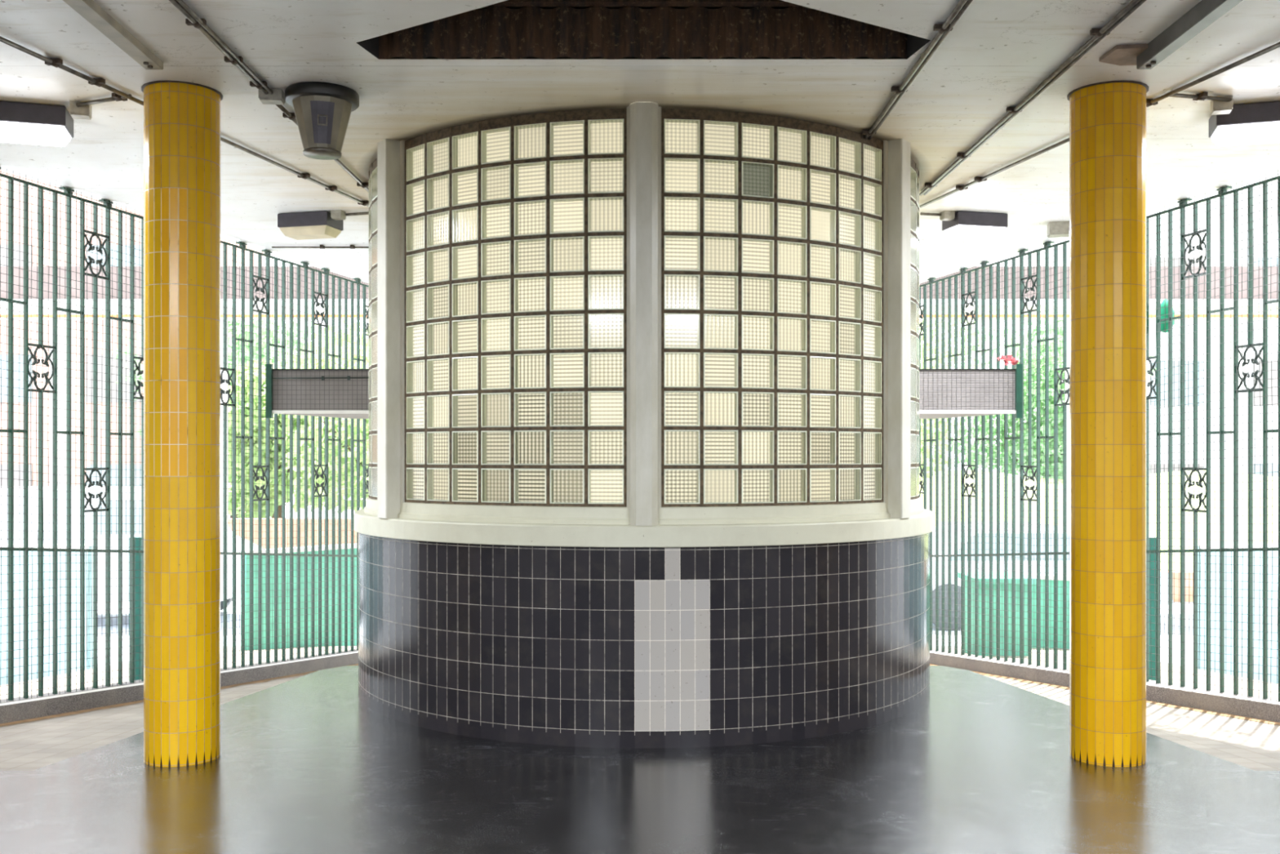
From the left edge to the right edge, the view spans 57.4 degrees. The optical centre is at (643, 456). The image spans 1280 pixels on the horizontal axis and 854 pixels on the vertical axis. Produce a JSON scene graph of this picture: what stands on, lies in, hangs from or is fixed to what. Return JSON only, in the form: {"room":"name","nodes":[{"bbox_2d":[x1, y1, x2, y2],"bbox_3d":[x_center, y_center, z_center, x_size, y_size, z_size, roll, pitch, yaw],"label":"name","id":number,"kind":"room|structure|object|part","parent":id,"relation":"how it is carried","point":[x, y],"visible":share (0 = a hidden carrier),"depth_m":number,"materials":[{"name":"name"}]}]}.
{"room":"metro station","nodes":[
{"label":"metro station","id":0,"kind":"room"},
{"bbox_2d":[0,645,1279,853],"bbox_3d":[0.000,2.075,5.100,10.400,1.200,18.200,0,0,0],"label":"floor","id":1,"kind":"structure","parent":0,"point":[985,765],"depth_m":5.21,"materials":[{"name":"stone"}]},
{"bbox_2d":[0,648,358,723],"bbox_3d":[-3.301,2.122,9.946,0.150,1.307,6.582,0,0,14],"label":"kerb","id":2,"kind":"object","parent":1,"relation":"on","point":[21,708],"visible":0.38,"depth_m":8.19,"materials":[{"name":"concrete"}]},
{"bbox_2d":[0,663,358,726],"bbox_3d":[-3.160,1.896,9.924,0.135,0.610,6.605,0,0,14],"label":"trim","id":3,"kind":"structure","parent":2,"relation":"attached to","point":[306,673],"depth_m":7.98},
{"bbox_2d":[0,167,368,702],"bbox_3d":[-3.300,0.150,9.907,0.050,3.880,6.579,0,0,14],"label":"metal fence","id":4,"kind":"object","parent":2,"relation":"on","point":[68,193],"visible":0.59,"depth_m":8.40,"materials":[{"name":"green metal"}]},
{"bbox_3d":[-3.885,-0.565,7.521,0.021,0.306,0.254,0,0,14],"label":"scroll panel","id":5,"kind":"part","parent":4,"relation":"part of","materials":[{"name":"metal"}]},
{"bbox_3d":[-3.765,0.230,8.015,0.021,0.301,0.254,0,0,14],"label":"scroll panel","id":6,"kind":"part","parent":4,"relation":"part of","materials":[{"name":"metal"}]},
{"bbox_3d":[-3.765,-1.380,8.015,0.021,0.306,0.254,0,0,14],"label":"scroll panel","id":7,"kind":"part","parent":4,"relation":"part of","materials":[{"name":"metal"}]},
{"bbox_3d":[-3.645,-0.565,8.508,0.021,0.306,0.254,0,0,14],"label":"scroll panel","id":8,"kind":"part","parent":4,"relation":"part of","materials":[{"name":"metal"}]},
{"bbox_3d":[-3.285,0.831,9.924,0.012,0.621,6.480,0,0,14],"label":"rail","id":9,"kind":"part","parent":4,"relation":"part of","materials":[{"name":"green metal"}]},
{"bbox_3d":[-3.287,-1.728,9.925,0.012,0.018,6.479,0,0,14],"label":"rail","id":10,"kind":"part","parent":4,"relation":"part of","materials":[{"name":"green metal"}]},
{"bbox_3d":[-3.405,-0.565,9.496,0.021,0.306,0.254,0,0,14],"label":"scroll panel","id":11,"kind":"part","parent":4,"relation":"part of","materials":[{"name":"metal"}]},
{"bbox_3d":[-3.285,0.230,9.990,0.021,0.301,0.254,0,0,14],"label":"scroll panel","id":12,"kind":"part","parent":4,"relation":"part of","materials":[{"name":"metal"}]},
{"bbox_3d":[-3.285,-1.380,9.990,0.021,0.306,0.254,0,0,14],"label":"scroll panel","id":13,"kind":"part","parent":4,"relation":"part of","materials":[{"name":"metal"}]},
{"bbox_3d":[-3.046,0.230,10.977,0.021,0.301,0.254,0,0,14],"label":"scroll panel","id":14,"kind":"part","parent":4,"relation":"part of","materials":[{"name":"metal"}]},
{"bbox_3d":[-3.046,-1.380,10.977,0.021,0.306,0.254,0,0,14],"label":"scroll panel","id":15,"kind":"part","parent":4,"relation":"part of","materials":[{"name":"metal"}]},
{"bbox_3d":[-2.806,0.230,11.965,0.021,0.301,0.254,0,0,14],"label":"scroll panel","id":16,"kind":"part","parent":4,"relation":"part of","materials":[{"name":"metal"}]},
{"bbox_3d":[-2.806,-1.380,11.965,0.021,0.306,0.254,0,0,14],"label":"scroll panel","id":17,"kind":"part","parent":4,"relation":"part of","materials":[{"name":"metal"}]},
{"bbox_2d":[141,80,222,766],"bbox_3d":[-2.260,-0.152,5.720,0.374,3.255,0.374,0,0,0],"label":"tiled column","id":18,"kind":"structure","parent":1,"relation":"on","point":[182,119],"depth_m":5.58,"materials":[{"name":"yellow tile"}]},
{"bbox_2d":[354,102,933,747],"bbox_3d":[0.000,0.298,7.740,3.732,4.155,3.732,0,0,0],"label":"kiosk","id":19,"kind":"object","parent":1,"relation":"on","point":[643,377],"visible":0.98,"depth_m":6.11,"materials":[{"name":"beige glass"}]},
{"bbox_3d":[0.000,0.402,7.740,3.732,0.114,3.732,0,0,0],"label":"sill","id":20,"kind":"part","parent":19,"relation":"part of","materials":[{"name":"beige paint"}]},
{"bbox_2d":[929,648,1279,722],"bbox_3d":[3.301,2.122,9.946,0.150,1.307,6.582,0,0,-14],"label":"kerb","id":21,"kind":"object","parent":1,"relation":"on","point":[1255,706],"visible":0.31,"depth_m":8.22,"materials":[{"name":"concrete"}]},
{"bbox_2d":[919,169,1279,701],"bbox_3d":[3.307,0.149,9.881,0.050,3.877,6.579,0,0,-14],"label":"metal fence","id":22,"kind":"object","parent":21,"relation":"on","point":[1222,191],"visible":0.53,"depth_m":8.36,"materials":[{"name":"green metal"}]},
{"bbox_2d":[265,364,1022,418],"bbox_3d":[0.000,-0.555,10.727,6.450,0.460,1.545,0,0,0],"label":"sign","id":23,"kind":"object","parent":22,"relation":"attached to","point":[326,393],"visible":0.34,"depth_m":10.00,"materials":[{"name":"metal"}]},
{"bbox_3d":[-3.200,-0.555,9.980,0.050,0.460,0.050,0,0,0],"label":"post","id":24,"kind":"part","parent":23,"relation":"part of","materials":[{"name":"green metal"}]},
{"bbox_3d":[0.000,-0.378,9.988,6.380,0.028,0.030,0,0,0],"label":"trim","id":25,"kind":"part","parent":23,"relation":"part of","materials":[{"name":"white metal"}]},
{"bbox_2d":[995,354,1019,365],"bbox_3d":[3.116,-0.822,9.979,0.192,0.100,0.111,0,0,0],"label":"rag","id":26,"kind":"object","parent":23,"relation":"on","point":[1014,361],"visible":1,"depth_m":9.98,"materials":[{"name":"fabric"}]},
{"bbox_3d":[3.200,-0.555,9.980,0.050,0.460,0.050,0,0,0],"label":"post","id":27,"kind":"part","parent":23,"relation":"part of","materials":[{"name":"green metal"}]},
{"bbox_3d":[2.812,-1.380,11.939,0.021,0.306,0.254,0,0,-14],"label":"scroll panel","id":28,"kind":"part","parent":22,"relation":"part of","materials":[{"name":"metal"}]},
{"bbox_3d":[2.812,0.230,11.939,0.021,0.301,0.254,0,0,-14],"label":"scroll panel","id":29,"kind":"part","parent":22,"relation":"part of","materials":[{"name":"metal"}]},
{"bbox_3d":[3.052,0.230,10.951,0.021,0.301,0.254,0,0,-14],"label":"scroll panel","id":30,"kind":"part","parent":22,"relation":"part of","materials":[{"name":"metal"}]},
{"bbox_3d":[3.052,-1.380,10.951,0.021,0.306,0.254,0,0,-14],"label":"scroll panel","id":31,"kind":"part","parent":22,"relation":"part of","materials":[{"name":"metal"}]},
{"bbox_3d":[3.292,0.230,9.963,0.021,0.301,0.254,0,0,-14],"label":"scroll panel","id":32,"kind":"part","parent":22,"relation":"part of","materials":[{"name":"metal"}]},
{"bbox_3d":[3.292,-1.380,9.963,0.021,0.306,0.254,0,0,-14],"label":"scroll panel","id":33,"kind":"part","parent":22,"relation":"part of","materials":[{"name":"metal"}]},
{"bbox_3d":[3.412,-0.565,9.470,0.021,0.306,0.254,0,0,-14],"label":"scroll panel","id":34,"kind":"part","parent":22,"relation":"part of","materials":[{"name":"metal"}]},
{"bbox_3d":[3.293,-1.728,9.899,0.012,0.018,6.479,0,0,-14],"label":"rail","id":35,"kind":"part","parent":22,"relation":"part of","materials":[{"name":"green metal"}]},
{"bbox_3d":[3.291,0.829,9.898,0.012,0.621,6.480,0,0,-14],"label":"rail","id":36,"kind":"part","parent":22,"relation":"part of","materials":[{"name":"green metal"}]},
{"bbox_3d":[3.651,-0.565,8.482,0.021,0.306,0.254,0,0,-14],"label":"scroll panel","id":37,"kind":"part","parent":22,"relation":"part of","materials":[{"name":"metal"}]},
{"bbox_2d":[1160,298,1173,333],"bbox_3d":[3.760,-1.012,8.420,0.120,0.245,0.120,0,0,0],"label":"bag","id":38,"kind":"object","parent":22,"relation":"hanging from","point":[1164,311],"visible":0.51,"depth_m":8.38,"materials":[{"name":"plastic"}]},
{"bbox_3d":[3.771,0.230,7.988,0.021,0.301,0.254,0,0,-14],"label":"scroll panel","id":39,"kind":"part","parent":22,"relation":"part of","materials":[{"name":"metal"}]},
{"bbox_3d":[3.771,-1.380,7.988,0.021,0.306,0.254,0,0,-14],"label":"scroll panel","id":40,"kind":"part","parent":22,"relation":"part of","materials":[{"name":"metal"}]},
{"bbox_3d":[3.891,-0.565,7.495,0.021,0.306,0.254,0,0,-14],"label":"scroll panel","id":41,"kind":"part","parent":22,"relation":"part of","materials":[{"name":"metal"}]},
{"bbox_2d":[929,663,1279,724],"bbox_3d":[3.160,1.896,9.924,0.135,0.610,6.605,0,0,-14],"label":"trim","id":42,"kind":"structure","parent":21,"relation":"attached to","point":[981,673],"depth_m":8.02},
{"bbox_2d":[1066,80,1148,766],"bbox_3d":[2.270,-0.152,5.720,0.374,3.255,0.374,0,0,0],"label":"tiled column","id":43,"kind":"structure","parent":1,"relation":"on","point":[1108,119],"depth_m":5.57,"materials":[{"name":"yellow tile"}]},
{"bbox_2d":[0,0,1279,283],"bbox_3d":[0.000,-2.155,4.855,10.400,0.750,17.710,0,0,0],"label":"ceiling","id":44,"kind":"structure","parent":0,"point":[997,53],"depth_m":5.71,"materials":[{"name":"paint"}]},
{"bbox_2d":[0,100,73,146],"bbox_3d":[-3.160,-1.697,5.980,0.400,0.160,0.240,0,0,-17],"label":"lamp","id":45,"kind":"object","parent":44,"relation":"attached to","point":[28,123],"visible":1,"depth_m":5.90,"materials":[{"name":"white"}]},
{"bbox_2d":[0,121,71,146],"bbox_3d":[-3.160,-1.646,5.980,0.380,0.058,0.223,0,0,-17],"label":"diffuser","id":46,"kind":"object","parent":45,"relation":"attached to","point":[39,133],"depth_m":5.92,"materials":[{"name":"white plastic"}]},
{"bbox_2d":[69,100,91,119],"bbox_3d":[-2.845,-1.746,5.901,0.090,0.068,0.080,0,0,-17],"label":"junction box","id":47,"kind":"object","parent":44,"relation":"attached to","point":[82,112],"visible":0.93,"depth_m":5.87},
{"bbox_3d":[-2.845,-1.716,5.901,0.083,0.008,0.074,0,0,-17],"label":"lid","id":48,"kind":"part","parent":47,"relation":"part of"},
{"bbox_2d":[75,92,132,106],"bbox_3d":[-2.678,-1.762,5.788,0.358,0.030,0.075,0,0,24],"label":"conduit","id":49,"kind":"object","parent":44,"relation":"attached to","point":[115,96],"visible":0.93,"depth_m":5.77,"materials":[{"name":"metal"}]},
{"bbox_2d":[62,0,163,70],"bbox_3d":[-2.200,-1.760,4.807,0.081,0.040,0.951,0,0,-2],"label":"channel","id":50,"kind":"object","parent":44,"relation":"attached to","point":[89,10],"visible":1,"depth_m":4.83,"materials":[{"name":"grey metal"}]},
{"bbox_2d":[0,36,368,207],"bbox_3d":[-2.338,-1.762,6.536,0.075,0.030,3.514,0,0,13],"label":"conduit","id":51,"kind":"object","parent":44,"relation":"attached to","point":[57,63],"visible":0.8,"depth_m":5.66,"materials":[{"name":"metal"}]},
{"bbox_2d":[168,0,273,94],"bbox_3d":[-1.826,-1.762,4.972,0.075,0.030,1.439,0,0,0],"label":"conduit","id":52,"kind":"object","parent":44,"relation":"attached to","point":[193,19],"visible":1,"depth_m":5.00,"materials":[{"name":"metal"}]},
{"bbox_2d":[258,88,284,105],"bbox_3d":[-1.816,-1.754,5.702,0.110,0.053,0.080,0,0,-6],"label":"junction box","id":53,"kind":"object","parent":44,"relation":"attached to","point":[277,97],"visible":0.93,"depth_m":5.67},
{"bbox_3d":[-1.816,-1.731,5.702,0.101,0.008,0.074,0,0,-6],"label":"lid","id":54,"kind":"part","parent":53,"relation":"part of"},
{"bbox_2d":[277,210,343,239],"bbox_3d":[-2.460,-1.697,8.620,0.400,0.160,0.240,0,0,14],"label":"lamp","id":55,"kind":"object","parent":44,"relation":"attached to","point":[309,224],"visible":0.94,"depth_m":8.53,"materials":[{"name":"black metal"}]},
{"bbox_2d":[280,225,341,239],"bbox_3d":[-2.460,-1.646,8.620,0.380,0.058,0.223,0,0,14],"label":"diffuser","id":56,"kind":"object","parent":55,"relation":"attached to","point":[295,232],"depth_m":8.54,"materials":[{"name":"beige plastic"}]},
{"bbox_2d":[271,244,368,248],"bbox_3d":[-2.714,-1.764,9.856,0.851,0.027,0.075,0,0,0],"label":"conduit","id":57,"kind":"object","parent":44,"relation":"attached to","point":[322,246],"visible":0.93,"depth_m":9.85,"materials":[{"name":"metal"}]},
{"bbox_2d":[284,81,359,159],"bbox_3d":[-1.576,-1.626,5.724,0.352,0.308,0.352,0,0,0],"label":"lantern","id":58,"kind":"object","parent":44,"relation":"hanging from","point":[322,111],"visible":1,"depth_m":5.63,"materials":[{"name":"metal"}]},
{"bbox_3d":[-1.545,-1.603,5.612,0.112,0.190,0.055,0,0,-15],"label":"plate","id":59,"kind":"part","parent":58,"relation":"part of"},
{"bbox_2d":[275,104,368,192],"bbox_3d":[-1.830,-1.762,6.808,0.081,0.030,1.975,0,0,0],"label":"conduit","id":60,"kind":"object","parent":44,"relation":"attached to","point":[286,114],"visible":0.68,"depth_m":7.00,"materials":[{"name":"metal"}]},
{"bbox_2d":[330,209,346,220],"bbox_3d":[-2.220,-1.751,8.484,0.080,0.058,0.080,0,0,11],"label":"junction box","id":61,"kind":"object","parent":44,"relation":"attached to","point":[337,215],"visible":1,"depth_m":8.45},
{"bbox_3d":[-2.220,-1.726,8.484,0.074,0.008,0.074,0,0,11],"label":"lid","id":62,"kind":"part","parent":61,"relation":"part of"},
{"bbox_2d":[345,211,368,216],"bbox_3d":[-2.118,-1.762,8.504,0.284,0.021,0.021,0,0,17],"label":"conduit","id":63,"kind":"object","parent":44,"relation":"attached to","point":[366,212],"visible":0.57,"depth_m":8.49,"materials":[{"name":"metal"}]},
{"bbox_2d":[355,0,930,59],"bbox_3d":[-0.006,-2.030,4.745,2.468,0.500,0.990,0,0,0],"label":"ceiling recess","id":64,"kind":"structure","parent":44,"relation":"attached to","point":[531,30],"depth_m":5.22,"materials":[{"name":"brown wood"}]},
{"bbox_2d":[862,0,973,140],"bbox_3d":[1.230,-1.762,5.339,0.082,0.030,2.380,0,0,0],"label":"conduit","id":65,"kind":"object","parent":44,"relation":"attached to","point":[944,28],"visible":0.94,"depth_m":5.23,"materials":[{"name":"metal"}]},
{"bbox_2d":[920,212,941,216],"bbox_3d":[2.127,-1.762,8.518,0.237,0.021,0.021,0,0,-14],"label":"conduit","id":66,"kind":"object","parent":44,"relation":"attached to","point":[921,213],"visible":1,"depth_m":8.50,"materials":[{"name":"metal"}]},
{"bbox_2d":[939,210,955,221],"bbox_3d":[2.210,-1.751,8.513,0.080,0.058,0.080,0,0,-11],"label":"junction box","id":67,"kind":"object","parent":44,"relation":"attached to","point":[946,215],"visible":1,"depth_m":8.48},
{"bbox_3d":[2.210,-1.726,8.513,0.074,0.008,0.074,0,0,-11],"label":"lid","id":68,"kind":"part","parent":67,"relation":"part of","materials":[{"name":"white metal"}]},
{"bbox_2d":[942,210,1007,239],"bbox_3d":[2.440,-1.697,8.620,0.400,0.160,0.240,0,0,-14],"label":"lamp","id":69,"kind":"object","parent":44,"relation":"attached to","point":[966,224],"visible":0.94,"depth_m":8.52,"materials":[{"name":"white"}]},
{"bbox_2d":[943,225,1005,239],"bbox_3d":[2.440,-1.646,8.620,0.380,0.058,0.223,0,0,-14],"label":"diffuser","id":70,"kind":"object","parent":69,"relation":"attached to","point":[966,232],"depth_m":8.54,"materials":[{"name":"white plastic"}]},
{"bbox_2d":[919,0,1146,195],"bbox_3d":[1.887,-1.762,5.992,0.075,0.030,3.751,0,0,-1],"label":"conduit","id":71,"kind":"object","parent":44,"relation":"attached to","point":[1099,34],"visible":1,"depth_m":5.54,"materials":[{"name":"metal"}]},
{"bbox_2d":[1047,221,1069,237],"bbox_3d":[3.177,-1.731,8.919,0.170,0.098,0.140,0,0,11],"label":"junction box","id":72,"kind":"object","parent":44,"relation":"attached to","point":[1055,228],"visible":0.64,"depth_m":8.86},
{"bbox_3d":[3.177,-1.686,8.919,0.156,0.008,0.129,0,0,11],"label":"lid","id":73,"kind":"part","parent":72,"relation":"part of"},
{"bbox_2d":[919,41,1279,208],"bbox_3d":[2.350,-1.762,6.568,0.075,0.030,3.447,0,0,-13],"label":"conduit","id":74,"kind":"object","parent":44,"relation":"attached to","point":[1155,101],"visible":0.72,"depth_m":5.81,"materials":[{"name":"metal"}]},
{"bbox_2d":[1099,44,1148,66],"bbox_3d":[2.161,-1.770,5.154,0.254,0.017,0.235,0,0,0],"label":"ceiling plate","id":75,"kind":"object","parent":44,"relation":"attached to","point":[1120,55],"visible":0.86,"depth_m":5.13,"materials":[{"name":"beige metal"}]},
{"bbox_2d":[1136,0,1242,69],"bbox_3d":[2.211,-1.740,4.691,0.066,0.080,0.931,0,0,0],"label":"channel","id":76,"kind":"object","parent":44,"relation":"attached to","point":[1206,12],"visible":0.98,"depth_m":4.75,"materials":[{"name":"grey metal"}]},
{"bbox_2d":[1167,91,1232,102],"bbox_3d":[2.732,-1.762,5.736,0.368,0.030,0.075,0,0,-14],"label":"conduit","id":77,"kind":"object","parent":44,"relation":"attached to","point":[1203,95],"visible":1,"depth_m":5.72,"materials":[{"name":"metal"}]},
{"bbox_2d":[1210,95,1233,115],"bbox_3d":[2.878,-1.746,5.820,0.090,0.068,0.080,0,0,17],"label":"junction box","id":78,"kind":"object","parent":44,"relation":"attached to","point":[1217,108],"visible":0.93,"depth_m":5.79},
{"bbox_3d":[2.878,-1.716,5.820,0.083,0.008,0.074,0,0,17],"label":"lid","id":79,"kind":"part","parent":78,"relation":"part of","materials":[{"name":"silver metal"}]},
{"bbox_2d":[1208,101,1279,146],"bbox_3d":[3.130,-1.697,5.980,0.400,0.160,0.240,0,0,17],"label":"lamp","id":80,"kind":"object","parent":44,"relation":"attached to","point":[1252,123],"visible":0.91,"depth_m":5.90,"materials":[{"name":"white"}]},
{"bbox_2d":[1211,121,1279,146],"bbox_3d":[3.130,-1.646,5.980,0.380,0.058,0.223,0,0,17],"label":"diffuser","id":81,"kind":"object","parent":80,"relation":"attached to","point":[1223,133],"depth_m":5.92,"materials":[{"name":"white plastic"}]},
{"label":"outside","id":82,"kind":"structure","parent":0,"visible":0},
{"bbox_2d":[97,496,1192,667],"bbox_3d":[0.000,2.575,30.000,120.000,0.200,100.000,0,0,0],"label":"ground","id":83,"kind":"structure","parent":82,"point":[113,605],"depth_m":16.57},
{"bbox_2d":[0,543,93,684],"bbox_3d":[-8.750,1.712,12.615,5.560,1.525,0.120,0,0,0],"label":"hoarding","id":84,"kind":"object","parent":83,"relation":"on","point":[33,634],"visible":0.5,"depth_m":12.58,"materials":[{"name":"white"}]},
{"bbox_3d":[-6.000,1.720,12.650,0.060,1.510,0.050,0,0,0],"label":"post","id":85,"kind":"part","parent":84,"relation":"part of","materials":[{"name":"metal"}]},
{"bbox_2d":[0,486,257,610],"bbox_3d":[-8.250,1.473,17.600,4.400,1.996,2.000,0,0,0],"label":"van","id":86,"kind":"object","parent":83,"relation":"on","point":[75,496],"visible":0.06,"depth_m":16.70,"materials":[{"name":"metal"}]},
{"bbox_2d":[0,169,264,518],"bbox_3d":[-19.000,-3.175,36.000,12.400,11.300,8.400,0,0,0],"label":"building","id":87,"kind":"structure","parent":83,"relation":"on","point":[40,369],"depth_m":32.00,"materials":[{"name":"white paint"}]},
{"bbox_2d":[128,537,141,680],"bbox_3d":[-3.896,1.550,9.000,0.120,1.850,0.060,0,0,0],"label":"board","id":88,"kind":"object","parent":83,"relation":"on","point":[138,542],"visible":0.29,"depth_m":8.97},
{"bbox_2d":[0,266,368,608],"bbox_3d":[-8.250,-0.225,18.975,8.500,5.400,2.050,0,0,0],"label":"canopy","id":89,"kind":"object","parent":83,"relation":"on","point":[60,298],"visible":0.17,"depth_m":18.00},
{"bbox_3d":[-9.525,0.025,19.000,0.180,4.900,0.180,0,0,0],"label":"post","id":90,"kind":"part","parent":89,"relation":"part of","materials":[{"name":"white metal"}]},
{"bbox_3d":[-8.250,-2.165,18.050,8.100,0.040,0.050,0,0,0],"label":"orange rail","id":91,"kind":"part","parent":89,"relation":"part of","materials":[{"name":"metal"}]},
{"bbox_3d":[-8.250,-2.365,18.900,8.500,0.100,1.900,0,0,0],"label":"soffit trim","id":92,"kind":"part","parent":89,"relation":"part of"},
{"bbox_3d":[-6.890,0.025,19.000,0.180,4.900,0.180,0,0,0],"label":"post","id":93,"kind":"part","parent":89,"relation":"part of","materials":[{"name":"metal"}]},
{"bbox_2d":[112,320,343,518],"bbox_3d":[-10.409,-0.682,29.475,5.078,6.334,5.397,0,0,33],"label":"street tree","id":94,"kind":"object","parent":83,"relation":"on","point":[229,324],"visible":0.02,"depth_m":28.36,"materials":[{"name":"green plant"}]},
{"bbox_2d":[227,358,331,518],"bbox_3d":[-8.293,0.157,26.161,2.614,4.660,2.448,0,0,0],"label":"street tree","id":95,"kind":"object","parent":83,"relation":"on","point":[255,363],"visible":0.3,"depth_m":25.45,"materials":[{"name":"green plant"}]},
{"bbox_2d":[227,518,356,549],"bbox_3d":[-6.500,1.825,22.000,11.000,1.300,0.300,0,0,0],"label":"brick wall","id":96,"kind":"structure","parent":83,"relation":"on","point":[229,520],"depth_m":21.85,"materials":[{"name":"beige brick"}]},
{"bbox_2d":[244,543,356,649],"bbox_3d":[-3.765,1.782,14.366,2.482,1.385,0.134,0,0,-45],"label":"hoarding","id":97,"kind":"object","parent":83,"relation":"on","point":[302,548],"visible":0.15,"depth_m":13.92,"materials":[{"name":"green"}]},
{"bbox_3d":[-4.635,1.790,13.535,0.060,1.370,0.050,0,0,0],"label":"post","id":98,"kind":"part","parent":97,"relation":"part of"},
{"bbox_2d":[262,324,368,512],"bbox_3d":[-5.588,-0.228,25.114,5.011,5.429,4.890,0,0,0],"label":"street tree","id":99,"kind":"object","parent":83,"relation":"on","point":[302,442],"visible":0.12,"depth_m":23.96,"materials":[{"name":"green plant"}]},
{"bbox_2d":[322,320,368,483],"bbox_3d":[-7.040,-1.315,34.057,6.427,7.597,5.766,0,0,0],"label":"street tree","id":100,"kind":"object","parent":83,"relation":"on","point":[355,323],"visible":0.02,"depth_m":33.72,"materials":[{"name":"green plant"}]},
{"bbox_2d":[919,331,947,475],"bbox_3d":[5.108,-0.471,29.414,5.042,5.914,5.079,0,0,0],"label":"street tree","id":101,"kind":"object","parent":83,"relation":"on","point":[927,339],"visible":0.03,"depth_m":28.14,"materials":[{"name":"green plant"}]},
{"bbox_2d":[919,320,988,472],"bbox_3d":[7.561,-1.550,36.071,6.223,8.065,6.239,0,0,0],"label":"street tree","id":102,"kind":"object","parent":83,"relation":"on","point":[927,321],"visible":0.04,"depth_m":34.76,"materials":[{"name":"green plant"}]},
{"bbox_2d":[957,572,1036,655],"bbox_3d":[3.900,1.895,12.900,0.682,1.160,0.713,0,0,0],"label":"bin","id":103,"kind":"object","parent":83,"relation":"on","point":[1009,574],"visible":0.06,"depth_m":12.62,"materials":[{"name":"green plastic"}]},
{"bbox_3d":[3.900,1.345,12.900,0.682,0.060,0.713,0,0,0],"label":"lid","id":104,"kind":"part","parent":103,"relation":"part of","materials":[{"name":"green plastic"}]},
{"bbox_2d":[1025,573,1069,648],"bbox_3d":[4.860,1.942,13.818,1.776,1.065,0.131,0,0,28],"label":"hoarding","id":105,"kind":"object","parent":83,"relation":"on","point":[1051,576],"visible":0.06,"depth_m":13.80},
{"bbox_2d":[946,320,1155,479],"bbox_3d":[10.278,-0.723,29.940,5.305,6.416,5.130,0,0,0],"label":"street tree","id":106,"kind":"object","parent":83,"relation":"on","point":[1051,326],"visible":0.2,"depth_m":29.24,"materials":[{"name":"green plant"}]},
{"bbox_2d":[932,521,1173,630],"bbox_3d":[5.600,1.748,17.500,3.900,1.446,1.900,0,0,0],"label":"van","id":107,"kind":"object","parent":83,"relation":"on","point":[1163,574],"visible":0.11,"depth_m":16.65,"materials":[{"name":"metal"}]},
{"bbox_2d":[919,470,1278,570],"bbox_3d":[12.500,1.285,23.900,19.000,1.920,7.200,0,0,0],"label":"wall","id":108,"kind":"structure","parent":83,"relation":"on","point":[1215,489],"depth_m":25.05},
{"bbox_2d":[919,266,1278,543],"bbox_3d":[8.250,-0.225,18.975,8.500,5.400,2.050,0,0,0],"label":"canopy","id":109,"kind":"object","parent":83,"relation":"on","point":[1273,278],"visible":0.16,"depth_m":18.00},
{"bbox_3d":[6.975,0.025,19.000,0.180,4.900,0.180,0,0,0],"label":"post","id":110,"kind":"part","parent":109,"relation":"part of","materials":[{"name":"white metal"}]},
{"bbox_3d":[8.250,-2.365,18.900,8.500,0.100,1.900,0,0,0],"label":"soffit trim","id":111,"kind":"part","parent":109,"relation":"part of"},
{"bbox_3d":[8.250,-2.165,18.050,8.100,0.040,0.050,0,0,0],"label":"orange rail","id":112,"kind":"part","parent":109,"relation":"part of","materials":[{"name":"metal"}]},
{"bbox_3d":[9.610,0.025,19.000,0.180,4.900,0.180,0,0,0],"label":"post","id":113,"kind":"part","parent":109,"relation":"part of","materials":[{"name":"white metal"}]},
{"bbox_2d":[1149,537,1155,680],"bbox_3d":[3.896,1.550,9.000,0.120,1.850,0.060,0,0,0],"label":"board","id":114,"kind":"object","parent":83,"relation":"on","point":[1152,641],"visible":0.14,"depth_m":8.97,"materials":[{"name":"green"}]},
{"bbox_2d":[1033,172,1279,476],"bbox_3d":[20.000,-3.675,38.000,12.400,12.300,8.400,0,0,0],"label":"building","id":115,"kind":"structure","parent":83,"relation":"on","point":[1273,382],"depth_m":34.00,"materials":[{"name":"white paint"}]},
{"bbox_2d":[1160,570,1192,601],"bbox_3d":[9.200,2.225,20.000,9.000,0.500,0.300,0,0,0],"label":"brick wall","id":116,"kind":"structure","parent":83,"relation":"on","point":[1188,575],"depth_m":19.85,"materials":[{"name":"beige brick"}]},
{"bbox_2d":[1197,543,1278,683],"bbox_3d":[8.750,1.712,12.615,5.560,1.525,0.120,0,0,0],"label":"hoarding","id":117,"kind":"object","parent":83,"relation":"on","point":[1242,555],"visible":0.37,"depth_m":12.58,"materials":[{"name":"white"}]},
{"bbox_3d":[6.000,1.720,12.650,0.060,1.510,0.050,0,0,0],"label":"post","id":118,"kind":"part","parent":117,"relation":"part of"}
]}

